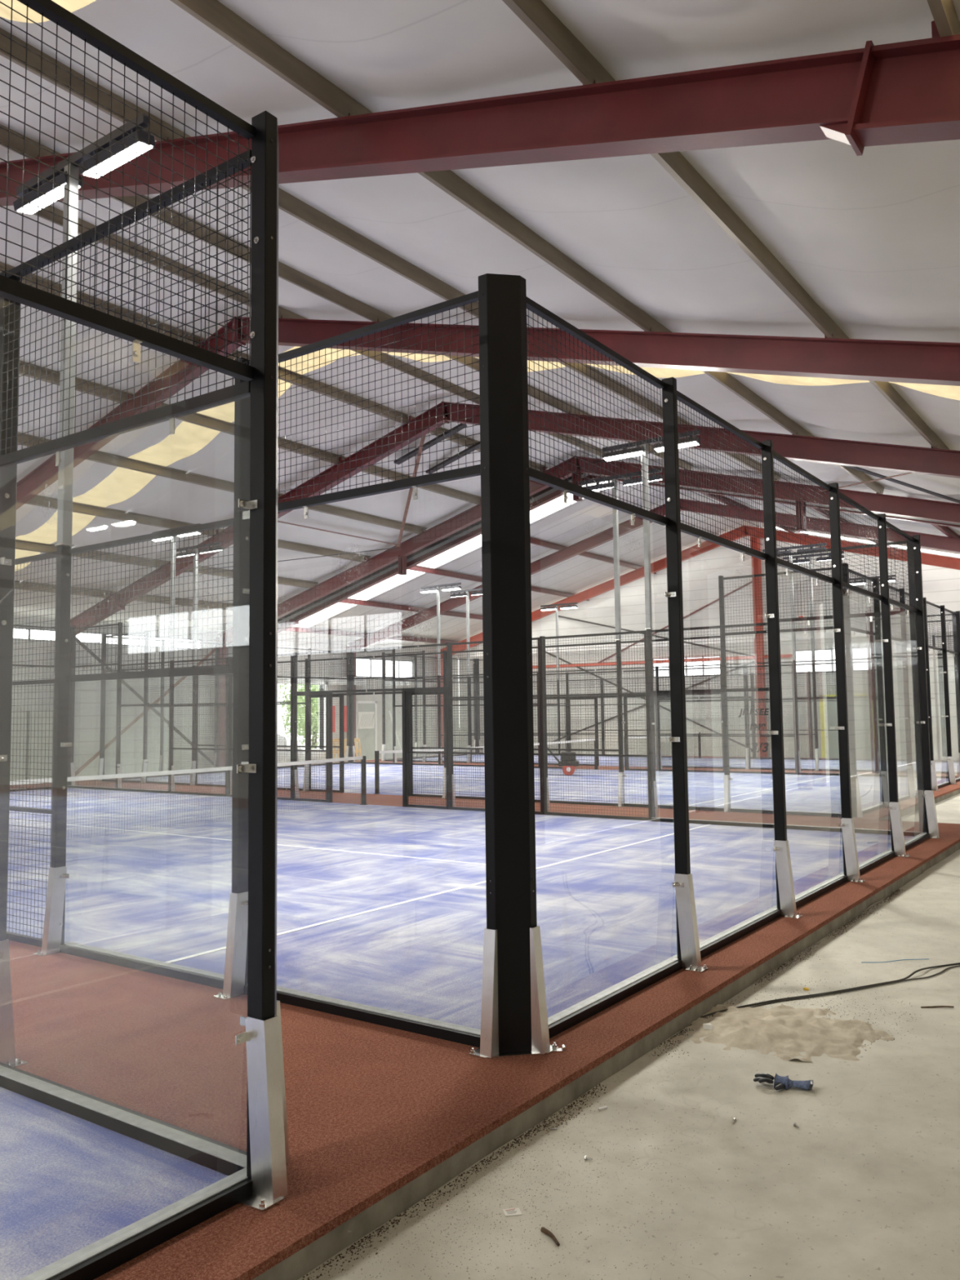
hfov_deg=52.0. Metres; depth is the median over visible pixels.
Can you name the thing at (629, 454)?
diffuser
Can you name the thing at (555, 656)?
diagonal brace
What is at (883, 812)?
strip
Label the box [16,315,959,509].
roof beam
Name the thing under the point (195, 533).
diffuser
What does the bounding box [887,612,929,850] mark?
glass panel
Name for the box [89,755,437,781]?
strip
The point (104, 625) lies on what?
mesh panel
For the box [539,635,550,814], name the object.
post
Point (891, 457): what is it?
roof beam
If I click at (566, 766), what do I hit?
machine
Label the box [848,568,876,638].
mesh panel
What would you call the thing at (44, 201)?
diffuser
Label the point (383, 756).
pillar
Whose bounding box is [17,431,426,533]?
roof purlin
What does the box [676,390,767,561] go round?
mesh panel
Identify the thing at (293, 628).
light
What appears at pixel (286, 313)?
roof purlin
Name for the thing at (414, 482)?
mesh panel
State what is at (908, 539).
mesh panel
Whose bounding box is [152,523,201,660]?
floodlight mast
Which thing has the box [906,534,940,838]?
pillar
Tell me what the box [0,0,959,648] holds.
ceiling
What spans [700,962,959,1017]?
cable
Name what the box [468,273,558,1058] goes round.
pillar
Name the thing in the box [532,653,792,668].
wall rail
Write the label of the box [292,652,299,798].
post
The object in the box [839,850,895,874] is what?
glass panel
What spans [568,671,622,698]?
mesh panel
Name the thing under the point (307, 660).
post
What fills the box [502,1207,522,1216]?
paper label
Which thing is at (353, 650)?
mesh panel
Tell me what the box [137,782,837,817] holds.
strip
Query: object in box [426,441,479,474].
strut
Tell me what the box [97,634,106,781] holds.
pillar
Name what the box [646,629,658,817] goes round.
post
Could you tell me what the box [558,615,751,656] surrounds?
diagonal brace
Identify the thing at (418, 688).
mesh panel
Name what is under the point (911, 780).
post
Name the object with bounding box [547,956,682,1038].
rail
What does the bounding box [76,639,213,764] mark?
diagonal brace
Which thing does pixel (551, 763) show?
mesh panel
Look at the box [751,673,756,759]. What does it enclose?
post
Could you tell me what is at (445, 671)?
post
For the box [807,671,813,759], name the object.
post
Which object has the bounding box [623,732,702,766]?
net
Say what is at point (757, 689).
mesh panel
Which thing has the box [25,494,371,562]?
roof purlin
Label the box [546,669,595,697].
mesh panel
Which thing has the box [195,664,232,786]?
mesh panel
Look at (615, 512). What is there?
floodlight mast
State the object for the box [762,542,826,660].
floodlight mast
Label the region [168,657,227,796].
mesh panel
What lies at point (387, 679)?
mesh panel
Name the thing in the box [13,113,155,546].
floodlight mast
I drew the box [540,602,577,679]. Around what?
floodlight mast
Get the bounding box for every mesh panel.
[0,0,255,381]
[0,149,251,467]
[6,551,57,946]
[12,624,55,667]
[66,518,234,681]
[71,623,117,670]
[104,631,144,671]
[106,636,163,672]
[117,661,169,706]
[146,666,192,707]
[164,640,217,675]
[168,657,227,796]
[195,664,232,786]
[227,653,292,799]
[248,290,480,519]
[277,660,305,791]
[292,693,327,802]
[293,648,365,693]
[309,656,373,696]
[309,695,339,792]
[351,648,392,679]
[366,643,447,692]
[374,652,443,694]
[384,651,422,680]
[393,675,437,706]
[405,689,448,808]
[410,692,444,797]
[438,674,484,766]
[448,637,542,814]
[452,649,484,799]
[469,676,484,763]
[526,297,668,525]
[532,641,618,806]
[532,673,566,764]
[542,630,651,820]
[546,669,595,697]
[546,697,567,768]
[558,679,602,756]
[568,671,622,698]
[569,697,595,765]
[595,666,655,696]
[602,677,649,754]
[620,635,721,696]
[625,695,657,770]
[648,622,769,693]
[657,664,724,772]
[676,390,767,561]
[684,666,746,768]
[723,567,834,638]
[726,661,796,774]
[727,697,753,759]
[746,663,815,770]
[752,671,810,759]
[773,450,834,585]
[777,541,909,625]
[795,657,872,698]
[808,669,871,760]
[814,660,884,699]
[838,491,882,602]
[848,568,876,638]
[871,613,953,657]
[876,519,918,615]
[879,581,902,644]
[890,619,953,660]
[926,600,942,653]
[939,608,959,655]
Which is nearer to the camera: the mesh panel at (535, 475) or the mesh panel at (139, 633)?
the mesh panel at (535, 475)
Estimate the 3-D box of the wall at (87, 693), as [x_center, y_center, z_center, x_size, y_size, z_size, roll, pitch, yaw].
[-14.645,1.619,27.691,0.250,4.964,46.700,-4,-5,35]
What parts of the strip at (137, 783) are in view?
glass panel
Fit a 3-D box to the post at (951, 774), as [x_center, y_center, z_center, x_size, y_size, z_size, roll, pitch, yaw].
[10.566,1.220,22.176,0.192,4.030,0.156,-4,-5,35]
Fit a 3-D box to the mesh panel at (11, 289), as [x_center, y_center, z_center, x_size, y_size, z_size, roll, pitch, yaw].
[-1.429,-1.508,3.044,0.042,1.080,1.873,-4,-5,35]
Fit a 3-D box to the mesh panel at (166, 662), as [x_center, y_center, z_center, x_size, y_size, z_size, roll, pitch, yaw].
[-7.913,1.048,23.136,1.936,1.010,0.042,-4,-5,35]
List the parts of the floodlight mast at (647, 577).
cross arm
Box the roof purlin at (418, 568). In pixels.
[408,564,588,600]
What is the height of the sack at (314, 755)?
0.607 m
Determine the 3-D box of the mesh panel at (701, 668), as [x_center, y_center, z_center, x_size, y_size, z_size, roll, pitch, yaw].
[6.976,2.318,29.315,1.936,3.000,0.042,-4,-5,35]
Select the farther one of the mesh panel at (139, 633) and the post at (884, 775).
the mesh panel at (139, 633)
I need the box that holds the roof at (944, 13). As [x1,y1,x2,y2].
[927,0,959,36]
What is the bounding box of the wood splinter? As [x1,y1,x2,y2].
[540,1226,559,1246]
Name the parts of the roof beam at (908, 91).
splice plate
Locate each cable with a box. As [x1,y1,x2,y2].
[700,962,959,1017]
[750,964,959,1007]
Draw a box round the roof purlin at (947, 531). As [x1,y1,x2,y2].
[931,524,959,538]
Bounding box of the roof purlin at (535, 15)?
[502,0,949,449]
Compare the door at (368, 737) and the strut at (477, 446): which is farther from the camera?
the door at (368, 737)
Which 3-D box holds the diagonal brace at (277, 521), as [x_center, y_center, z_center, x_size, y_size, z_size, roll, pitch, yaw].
[-4.067,-3.027,27.777,0.100,0.028,5.600,-4,-5,36]
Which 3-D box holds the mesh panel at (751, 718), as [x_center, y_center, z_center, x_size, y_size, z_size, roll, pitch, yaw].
[9.239,3.140,35.063,0.968,2.160,0.042,-4,-5,35]
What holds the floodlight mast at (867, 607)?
on the post at (869, 671)
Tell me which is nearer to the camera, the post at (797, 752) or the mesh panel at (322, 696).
the mesh panel at (322, 696)
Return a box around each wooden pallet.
[332,738,346,762]
[344,737,361,760]
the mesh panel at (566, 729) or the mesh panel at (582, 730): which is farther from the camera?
the mesh panel at (582, 730)
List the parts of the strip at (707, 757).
glass panel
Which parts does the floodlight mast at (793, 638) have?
cross arm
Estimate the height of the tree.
4.860 m
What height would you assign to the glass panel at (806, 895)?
2.985 m
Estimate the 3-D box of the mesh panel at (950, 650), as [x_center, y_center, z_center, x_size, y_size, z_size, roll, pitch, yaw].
[11.036,-0.164,23.123,0.042,1.080,1.873,-4,-5,35]
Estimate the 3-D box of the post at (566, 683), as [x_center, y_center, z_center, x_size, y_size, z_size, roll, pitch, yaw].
[2.837,2.572,32.138,0.120,3.020,0.192,-4,-5,35]
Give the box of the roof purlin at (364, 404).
[0,261,548,471]
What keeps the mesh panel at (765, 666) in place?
on the strip at (536, 765)
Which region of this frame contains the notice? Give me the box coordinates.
[357,711,374,728]
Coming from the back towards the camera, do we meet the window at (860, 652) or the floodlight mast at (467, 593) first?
the window at (860, 652)
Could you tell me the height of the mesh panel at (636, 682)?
0.840 m
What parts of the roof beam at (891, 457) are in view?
splice plate, ridge plate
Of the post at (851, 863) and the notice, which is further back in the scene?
the notice
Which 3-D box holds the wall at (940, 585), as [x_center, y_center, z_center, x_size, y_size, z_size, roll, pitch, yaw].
[11.122,0.066,38.326,29.600,8.990,0.250,-4,-5,35]
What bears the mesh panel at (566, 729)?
attached to the post
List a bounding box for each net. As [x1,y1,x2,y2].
[8,755,367,846]
[373,738,597,794]
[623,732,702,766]
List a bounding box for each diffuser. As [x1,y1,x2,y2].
[17,183,79,214]
[83,142,151,177]
[153,537,169,541]
[177,532,199,537]
[420,590,436,593]
[442,587,460,591]
[603,451,642,461]
[654,441,698,452]
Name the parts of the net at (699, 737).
net post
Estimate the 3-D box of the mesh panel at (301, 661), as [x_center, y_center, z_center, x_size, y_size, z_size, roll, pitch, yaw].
[-4.750,2.009,23.181,1.936,3.000,0.042,-4,-5,35]
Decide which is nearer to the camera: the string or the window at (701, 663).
the string
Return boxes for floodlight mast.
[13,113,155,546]
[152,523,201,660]
[175,542,222,665]
[420,582,461,674]
[449,587,482,676]
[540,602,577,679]
[578,467,662,639]
[602,429,700,629]
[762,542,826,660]
[782,551,844,662]
[848,574,895,669]
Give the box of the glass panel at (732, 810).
[730,808,841,817]
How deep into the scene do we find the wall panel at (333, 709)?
39.38 m
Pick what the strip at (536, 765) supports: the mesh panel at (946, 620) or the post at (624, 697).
the post at (624, 697)
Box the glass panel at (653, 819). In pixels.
[651,817,773,827]
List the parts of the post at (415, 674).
mesh panel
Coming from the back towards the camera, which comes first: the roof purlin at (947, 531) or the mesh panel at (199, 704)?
the roof purlin at (947, 531)
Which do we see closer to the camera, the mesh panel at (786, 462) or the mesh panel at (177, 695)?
the mesh panel at (786, 462)
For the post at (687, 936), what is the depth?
6.70 m
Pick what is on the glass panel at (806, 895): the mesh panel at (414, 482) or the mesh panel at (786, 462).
the mesh panel at (786, 462)
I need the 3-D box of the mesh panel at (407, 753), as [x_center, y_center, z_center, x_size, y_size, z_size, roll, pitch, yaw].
[-0.981,2.004,18.135,0.968,2.160,0.042,-4,-5,35]
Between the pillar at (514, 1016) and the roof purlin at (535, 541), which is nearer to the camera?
the pillar at (514, 1016)
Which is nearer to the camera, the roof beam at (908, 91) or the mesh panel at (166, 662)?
the roof beam at (908, 91)
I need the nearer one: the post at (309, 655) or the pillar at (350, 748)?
the post at (309, 655)
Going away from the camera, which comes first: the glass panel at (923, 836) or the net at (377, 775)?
the glass panel at (923, 836)
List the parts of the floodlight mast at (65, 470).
cross arm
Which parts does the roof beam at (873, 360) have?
ridge plate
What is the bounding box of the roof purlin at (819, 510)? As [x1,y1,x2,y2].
[808,506,897,548]
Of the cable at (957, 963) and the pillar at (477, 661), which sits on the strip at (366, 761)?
the pillar at (477, 661)
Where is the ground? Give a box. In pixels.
[286,740,319,749]
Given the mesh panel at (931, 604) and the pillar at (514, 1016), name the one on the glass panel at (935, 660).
the mesh panel at (931, 604)
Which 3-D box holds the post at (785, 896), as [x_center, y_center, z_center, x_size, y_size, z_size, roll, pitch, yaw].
[2.547,0.287,8.339,0.192,4.030,0.156,-4,-5,35]
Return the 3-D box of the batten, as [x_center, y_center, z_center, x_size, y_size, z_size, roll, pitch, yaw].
[-3.579,4.046,42.149,0.050,2.021,0.946,-4,-5,35]
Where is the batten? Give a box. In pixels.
[388,711,402,755]
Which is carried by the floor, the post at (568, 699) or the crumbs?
the crumbs
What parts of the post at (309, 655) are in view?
mesh panel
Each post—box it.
[0,270,28,1067]
[32,545,71,956]
[114,622,122,787]
[137,630,148,783]
[158,639,164,771]
[167,660,175,791]
[186,665,196,786]
[213,356,250,999]
[213,642,218,766]
[226,656,232,796]
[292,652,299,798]
[300,658,309,791]
[307,648,311,691]
[327,693,332,802]
[339,695,344,792]
[391,648,396,762]
[401,690,406,806]
[407,693,411,795]
[413,655,417,757]
[420,650,426,762]
[437,675,442,765]
[440,650,448,798]
[446,642,455,808]
[466,676,471,763]
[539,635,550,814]
[556,680,561,753]
[565,673,568,722]
[566,697,570,751]
[594,697,599,764]
[600,678,605,756]
[614,640,626,807]
[622,696,627,770]
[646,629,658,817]
[655,666,662,770]
[662,377,708,973]
[718,575,732,812]
[742,665,749,769]
[751,536,767,756]
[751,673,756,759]
[760,440,802,919]
[792,660,800,774]
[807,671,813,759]
[812,662,819,771]
[828,482,865,883]
[868,670,875,760]
[869,617,879,774]
[872,577,889,807]
[876,513,910,857]
[899,588,917,798]
[923,597,940,791]
[940,604,958,784]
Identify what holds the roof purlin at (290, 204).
attached to the roof beam at (908, 91)
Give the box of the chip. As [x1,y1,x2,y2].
[598,1106,607,1111]
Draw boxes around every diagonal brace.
[75,647,219,776]
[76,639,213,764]
[182,547,395,573]
[277,520,400,546]
[396,434,426,546]
[545,651,757,752]
[555,660,754,740]
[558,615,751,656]
[593,451,655,462]
[597,581,751,662]
[819,472,912,491]
[842,465,959,503]
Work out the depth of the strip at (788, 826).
13.73 m
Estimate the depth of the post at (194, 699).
24.84 m
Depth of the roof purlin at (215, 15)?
9.26 m
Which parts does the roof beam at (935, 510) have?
ridge plate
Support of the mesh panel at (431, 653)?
on the post at (408, 694)
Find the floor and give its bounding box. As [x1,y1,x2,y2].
[297,753,959,1279]
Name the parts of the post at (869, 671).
mesh panel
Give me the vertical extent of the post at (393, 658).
4.030 m
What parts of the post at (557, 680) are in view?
mesh panel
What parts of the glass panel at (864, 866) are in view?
rail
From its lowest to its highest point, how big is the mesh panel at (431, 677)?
1.010 m
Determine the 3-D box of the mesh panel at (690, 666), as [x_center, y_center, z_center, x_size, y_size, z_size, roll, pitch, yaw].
[5.950,2.223,27.876,1.936,3.000,0.042,-4,-5,35]
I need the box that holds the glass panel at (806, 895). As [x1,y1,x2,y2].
[771,874,847,908]
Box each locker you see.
[9,710,26,780]
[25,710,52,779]
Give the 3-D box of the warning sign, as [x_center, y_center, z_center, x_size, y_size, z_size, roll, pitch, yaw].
[12.168,-0.812,37.285,0.320,0.320,0.015,-4,-5,35]
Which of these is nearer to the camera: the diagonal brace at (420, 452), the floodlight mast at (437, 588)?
the diagonal brace at (420, 452)
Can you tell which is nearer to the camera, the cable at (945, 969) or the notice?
the cable at (945, 969)
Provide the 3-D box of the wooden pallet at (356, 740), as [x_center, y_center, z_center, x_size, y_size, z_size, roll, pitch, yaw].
[-4.903,4.272,37.778,0.680,0.997,0.401,1,-5,-27]
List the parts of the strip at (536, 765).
glass panel, glass panel, mesh panel, glass panel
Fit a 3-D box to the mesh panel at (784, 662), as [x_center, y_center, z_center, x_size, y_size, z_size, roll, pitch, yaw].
[7.580,2.116,26.722,1.936,3.000,0.042,-4,-5,35]
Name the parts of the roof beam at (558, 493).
splice plate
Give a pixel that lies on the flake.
(705, 1026)
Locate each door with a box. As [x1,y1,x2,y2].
[355,701,377,759]
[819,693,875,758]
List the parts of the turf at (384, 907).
glass panel, glass panel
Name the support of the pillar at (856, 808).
on the strip at (883, 812)
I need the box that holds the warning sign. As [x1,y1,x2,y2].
[796,613,805,622]
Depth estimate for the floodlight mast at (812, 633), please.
27.74 m
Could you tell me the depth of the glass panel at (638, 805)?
17.18 m
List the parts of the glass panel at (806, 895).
rail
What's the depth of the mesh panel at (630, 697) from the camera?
28.77 m
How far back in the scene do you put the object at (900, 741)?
39.15 m
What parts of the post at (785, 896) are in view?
plate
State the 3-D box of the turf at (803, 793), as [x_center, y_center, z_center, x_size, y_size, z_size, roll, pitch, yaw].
[0.619,3.627,25.415,20.000,0.039,10.000,-4,-5,35]
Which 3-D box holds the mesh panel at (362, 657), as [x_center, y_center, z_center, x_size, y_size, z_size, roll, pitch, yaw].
[-3.134,0.825,22.107,1.936,0.840,0.042,-4,-5,35]
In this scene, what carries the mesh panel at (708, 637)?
attached to the post at (620, 800)
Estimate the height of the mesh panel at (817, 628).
1.080 m
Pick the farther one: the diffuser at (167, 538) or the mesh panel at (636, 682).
the mesh panel at (636, 682)
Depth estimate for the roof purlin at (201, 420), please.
20.90 m
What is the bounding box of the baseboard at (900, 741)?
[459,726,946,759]
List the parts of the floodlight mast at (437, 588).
cross arm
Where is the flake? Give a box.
[702,1023,712,1030]
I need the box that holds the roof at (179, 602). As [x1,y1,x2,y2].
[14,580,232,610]
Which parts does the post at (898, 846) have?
plate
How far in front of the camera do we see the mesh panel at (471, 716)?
34.37 m
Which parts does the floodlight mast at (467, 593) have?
cross arm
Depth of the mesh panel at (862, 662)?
27.04 m
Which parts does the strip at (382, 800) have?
glass panel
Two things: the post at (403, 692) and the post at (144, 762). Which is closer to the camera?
the post at (403, 692)
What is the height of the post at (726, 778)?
4.030 m
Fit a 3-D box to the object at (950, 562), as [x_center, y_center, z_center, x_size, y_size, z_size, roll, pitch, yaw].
[10.054,0.067,36.818,29.340,8.790,0.300,-4,-5,35]
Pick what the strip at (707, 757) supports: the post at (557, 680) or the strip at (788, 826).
the post at (557, 680)
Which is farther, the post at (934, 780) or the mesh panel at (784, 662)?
the mesh panel at (784, 662)
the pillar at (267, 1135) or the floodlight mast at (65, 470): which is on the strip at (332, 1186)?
the pillar at (267, 1135)
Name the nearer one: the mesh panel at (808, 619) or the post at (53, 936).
the post at (53, 936)
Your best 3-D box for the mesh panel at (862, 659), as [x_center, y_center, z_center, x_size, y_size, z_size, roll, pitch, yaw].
[9.198,1.016,25.642,1.936,1.010,0.042,-4,-5,35]
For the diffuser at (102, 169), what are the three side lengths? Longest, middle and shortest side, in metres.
0.700 x 0.124 x 0.006 m
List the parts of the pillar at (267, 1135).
plate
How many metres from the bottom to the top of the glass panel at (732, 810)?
2.985 m
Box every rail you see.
[0,1062,246,1175]
[18,1167,252,1279]
[59,941,224,989]
[243,984,480,1047]
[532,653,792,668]
[547,956,682,1038]
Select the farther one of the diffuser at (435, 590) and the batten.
the batten
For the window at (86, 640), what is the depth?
31.27 m
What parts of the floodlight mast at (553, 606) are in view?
cross arm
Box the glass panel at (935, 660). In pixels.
[928,648,950,788]
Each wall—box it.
[11,614,457,776]
[458,527,959,728]
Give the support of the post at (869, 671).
on the strip at (707, 757)
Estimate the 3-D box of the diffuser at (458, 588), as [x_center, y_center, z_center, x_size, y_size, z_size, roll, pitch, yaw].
[-0.968,-1.692,33.087,0.700,0.006,0.124,-4,-17,35]
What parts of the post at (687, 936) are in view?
plate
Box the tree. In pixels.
[279,684,319,749]
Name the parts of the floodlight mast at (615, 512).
cross arm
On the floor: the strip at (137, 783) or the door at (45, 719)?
the door at (45, 719)
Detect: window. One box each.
[13,626,201,650]
[293,480,608,627]
[355,657,413,677]
[653,655,720,677]
[776,527,959,556]
[792,646,871,674]
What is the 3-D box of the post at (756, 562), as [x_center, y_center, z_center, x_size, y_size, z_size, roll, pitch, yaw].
[10.772,0.160,37.997,0.280,8.762,0.280,-4,-5,35]
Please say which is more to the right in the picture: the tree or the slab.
the slab
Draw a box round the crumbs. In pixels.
[302,888,959,1279]
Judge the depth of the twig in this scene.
6.06 m
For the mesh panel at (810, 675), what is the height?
3.000 m
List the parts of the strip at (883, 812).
glass panel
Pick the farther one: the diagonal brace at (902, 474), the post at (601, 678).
the post at (601, 678)
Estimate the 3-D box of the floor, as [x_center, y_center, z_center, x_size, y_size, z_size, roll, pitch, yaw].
[-2.432,3.392,18.874,29.600,0.200,46.700,-4,-5,35]
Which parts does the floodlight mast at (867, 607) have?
cross arm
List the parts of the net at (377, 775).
net post, net post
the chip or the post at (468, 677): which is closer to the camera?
the chip
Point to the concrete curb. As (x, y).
(307, 1259)
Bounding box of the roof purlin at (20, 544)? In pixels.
[15,539,319,588]
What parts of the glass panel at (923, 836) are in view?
rail, pane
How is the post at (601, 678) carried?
on the strip at (707, 757)
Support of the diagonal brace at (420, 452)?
attached to the roof beam at (891, 457)
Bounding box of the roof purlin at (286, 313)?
[33,204,614,461]
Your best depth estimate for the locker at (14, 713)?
28.30 m
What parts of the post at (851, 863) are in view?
plate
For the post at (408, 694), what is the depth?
20.83 m
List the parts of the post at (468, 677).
mesh panel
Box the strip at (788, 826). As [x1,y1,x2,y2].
[786,824,922,835]
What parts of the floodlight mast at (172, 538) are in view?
cross arm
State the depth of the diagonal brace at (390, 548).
29.25 m
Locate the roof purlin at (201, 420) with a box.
[19,360,480,504]
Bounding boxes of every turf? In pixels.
[0,1086,228,1279]
[6,787,915,1029]
[104,763,917,813]
[413,754,916,770]
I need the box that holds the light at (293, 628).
[283,626,475,646]
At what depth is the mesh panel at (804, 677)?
34.08 m
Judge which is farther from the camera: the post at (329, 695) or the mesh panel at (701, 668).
the mesh panel at (701, 668)
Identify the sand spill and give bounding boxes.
[671,1004,893,1062]
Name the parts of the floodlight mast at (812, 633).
cross arm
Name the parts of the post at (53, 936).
plate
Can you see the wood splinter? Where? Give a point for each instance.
(543, 1229)
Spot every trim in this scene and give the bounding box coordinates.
[277,680,327,750]
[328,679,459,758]
[457,625,952,657]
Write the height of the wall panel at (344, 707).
1.050 m
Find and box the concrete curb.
[252,841,959,1279]
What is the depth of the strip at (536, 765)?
28.92 m
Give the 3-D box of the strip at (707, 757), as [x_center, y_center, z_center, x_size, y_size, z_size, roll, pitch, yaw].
[8.455,4.352,36.415,20.000,0.035,1.450,-4,-5,35]
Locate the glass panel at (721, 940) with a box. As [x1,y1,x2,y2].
[672,907,782,958]
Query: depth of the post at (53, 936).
7.33 m
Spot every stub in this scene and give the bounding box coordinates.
[398,554,406,575]
[572,469,582,501]
[795,497,806,532]
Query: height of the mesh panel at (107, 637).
1.005 m
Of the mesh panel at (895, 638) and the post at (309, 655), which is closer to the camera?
the mesh panel at (895, 638)
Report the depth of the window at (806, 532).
34.84 m
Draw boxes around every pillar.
[66,626,75,785]
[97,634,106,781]
[235,110,289,1212]
[346,651,355,761]
[381,652,385,761]
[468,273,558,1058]
[473,658,481,752]
[837,563,864,817]
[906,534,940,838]
[951,610,959,688]
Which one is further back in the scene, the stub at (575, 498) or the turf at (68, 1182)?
the stub at (575, 498)
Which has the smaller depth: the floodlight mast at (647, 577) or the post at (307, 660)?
the floodlight mast at (647, 577)
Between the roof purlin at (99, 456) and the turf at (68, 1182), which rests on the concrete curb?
the turf at (68, 1182)
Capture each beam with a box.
[0,20,959,206]
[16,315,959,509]
[70,401,959,635]
[216,455,959,767]
[277,475,959,632]
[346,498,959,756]
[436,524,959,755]
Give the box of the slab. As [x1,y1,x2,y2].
[880,789,959,820]
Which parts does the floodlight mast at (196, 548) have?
cross arm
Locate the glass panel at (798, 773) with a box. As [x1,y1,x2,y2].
[797,772,876,776]
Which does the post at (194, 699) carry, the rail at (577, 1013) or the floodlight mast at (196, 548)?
the floodlight mast at (196, 548)
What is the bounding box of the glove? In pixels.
[753,1073,813,1090]
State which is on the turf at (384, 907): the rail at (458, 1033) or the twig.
the rail at (458, 1033)
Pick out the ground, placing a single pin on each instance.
(288, 742)
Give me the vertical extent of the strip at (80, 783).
0.035 m
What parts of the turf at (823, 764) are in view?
glass panel, glass panel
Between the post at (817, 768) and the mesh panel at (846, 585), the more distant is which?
the post at (817, 768)
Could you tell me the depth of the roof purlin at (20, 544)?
26.83 m
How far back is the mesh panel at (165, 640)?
29.76 m
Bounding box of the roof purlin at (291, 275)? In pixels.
[0,124,692,470]
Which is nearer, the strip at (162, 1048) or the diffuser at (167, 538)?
the strip at (162, 1048)
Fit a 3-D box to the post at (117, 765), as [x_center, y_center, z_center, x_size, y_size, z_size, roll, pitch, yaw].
[-8.670,1.585,23.749,0.156,4.030,0.192,-4,-5,35]
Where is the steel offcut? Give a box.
[552,1044,566,1052]
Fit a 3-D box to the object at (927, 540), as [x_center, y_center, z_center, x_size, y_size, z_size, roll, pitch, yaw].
[6.578,-0.254,31.938,29.340,8.790,0.300,-4,-5,35]
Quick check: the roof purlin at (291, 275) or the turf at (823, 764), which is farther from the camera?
the turf at (823, 764)
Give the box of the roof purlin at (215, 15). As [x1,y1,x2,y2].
[170,0,884,493]
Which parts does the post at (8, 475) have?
plate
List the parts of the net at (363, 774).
net post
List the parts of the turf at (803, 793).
glass panel, glass panel, glass panel, glass panel, glass panel, glass panel, glass panel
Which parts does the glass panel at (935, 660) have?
rail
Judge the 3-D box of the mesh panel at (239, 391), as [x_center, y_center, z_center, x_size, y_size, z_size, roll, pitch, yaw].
[-1.675,-1.396,4.499,1.873,1.080,0.042,-4,-5,35]
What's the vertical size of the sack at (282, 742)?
1.292 m
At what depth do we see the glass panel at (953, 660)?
23.14 m
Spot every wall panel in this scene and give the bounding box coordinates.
[332,706,335,732]
[343,706,346,731]
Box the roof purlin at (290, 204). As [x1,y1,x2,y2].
[0,27,780,480]
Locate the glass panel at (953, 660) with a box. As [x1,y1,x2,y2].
[946,653,959,782]
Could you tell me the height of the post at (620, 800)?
3.020 m
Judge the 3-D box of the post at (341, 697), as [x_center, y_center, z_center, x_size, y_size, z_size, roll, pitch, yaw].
[-3.086,2.319,21.981,0.070,2.160,0.080,-4,-5,35]
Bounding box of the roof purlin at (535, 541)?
[530,537,656,573]
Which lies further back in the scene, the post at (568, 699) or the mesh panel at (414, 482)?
the post at (568, 699)
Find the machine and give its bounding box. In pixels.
[546,746,578,775]
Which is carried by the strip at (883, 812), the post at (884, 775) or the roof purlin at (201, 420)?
the post at (884, 775)
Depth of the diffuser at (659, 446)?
15.51 m
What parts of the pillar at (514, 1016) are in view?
plate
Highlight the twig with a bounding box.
[920,1005,954,1008]
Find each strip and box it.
[8,940,500,1168]
[9,780,124,789]
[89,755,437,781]
[91,782,951,831]
[93,823,959,1279]
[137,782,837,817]
[368,760,948,776]
[655,755,916,759]
[786,824,922,835]
[853,781,959,819]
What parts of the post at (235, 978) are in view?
plate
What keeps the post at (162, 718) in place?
on the strip at (366, 761)
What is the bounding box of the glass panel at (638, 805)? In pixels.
[624,803,724,811]
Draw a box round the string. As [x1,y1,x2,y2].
[861,958,928,962]
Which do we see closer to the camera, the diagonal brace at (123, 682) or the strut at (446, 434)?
the strut at (446, 434)
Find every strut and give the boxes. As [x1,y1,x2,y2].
[393,423,466,464]
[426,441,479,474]
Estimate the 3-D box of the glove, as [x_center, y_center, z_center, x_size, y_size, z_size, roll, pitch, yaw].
[1.482,2.165,4.811,0.281,0.058,0.149,-2,-4,17]
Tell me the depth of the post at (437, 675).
33.08 m
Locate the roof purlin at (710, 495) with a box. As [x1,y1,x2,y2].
[699,492,807,534]

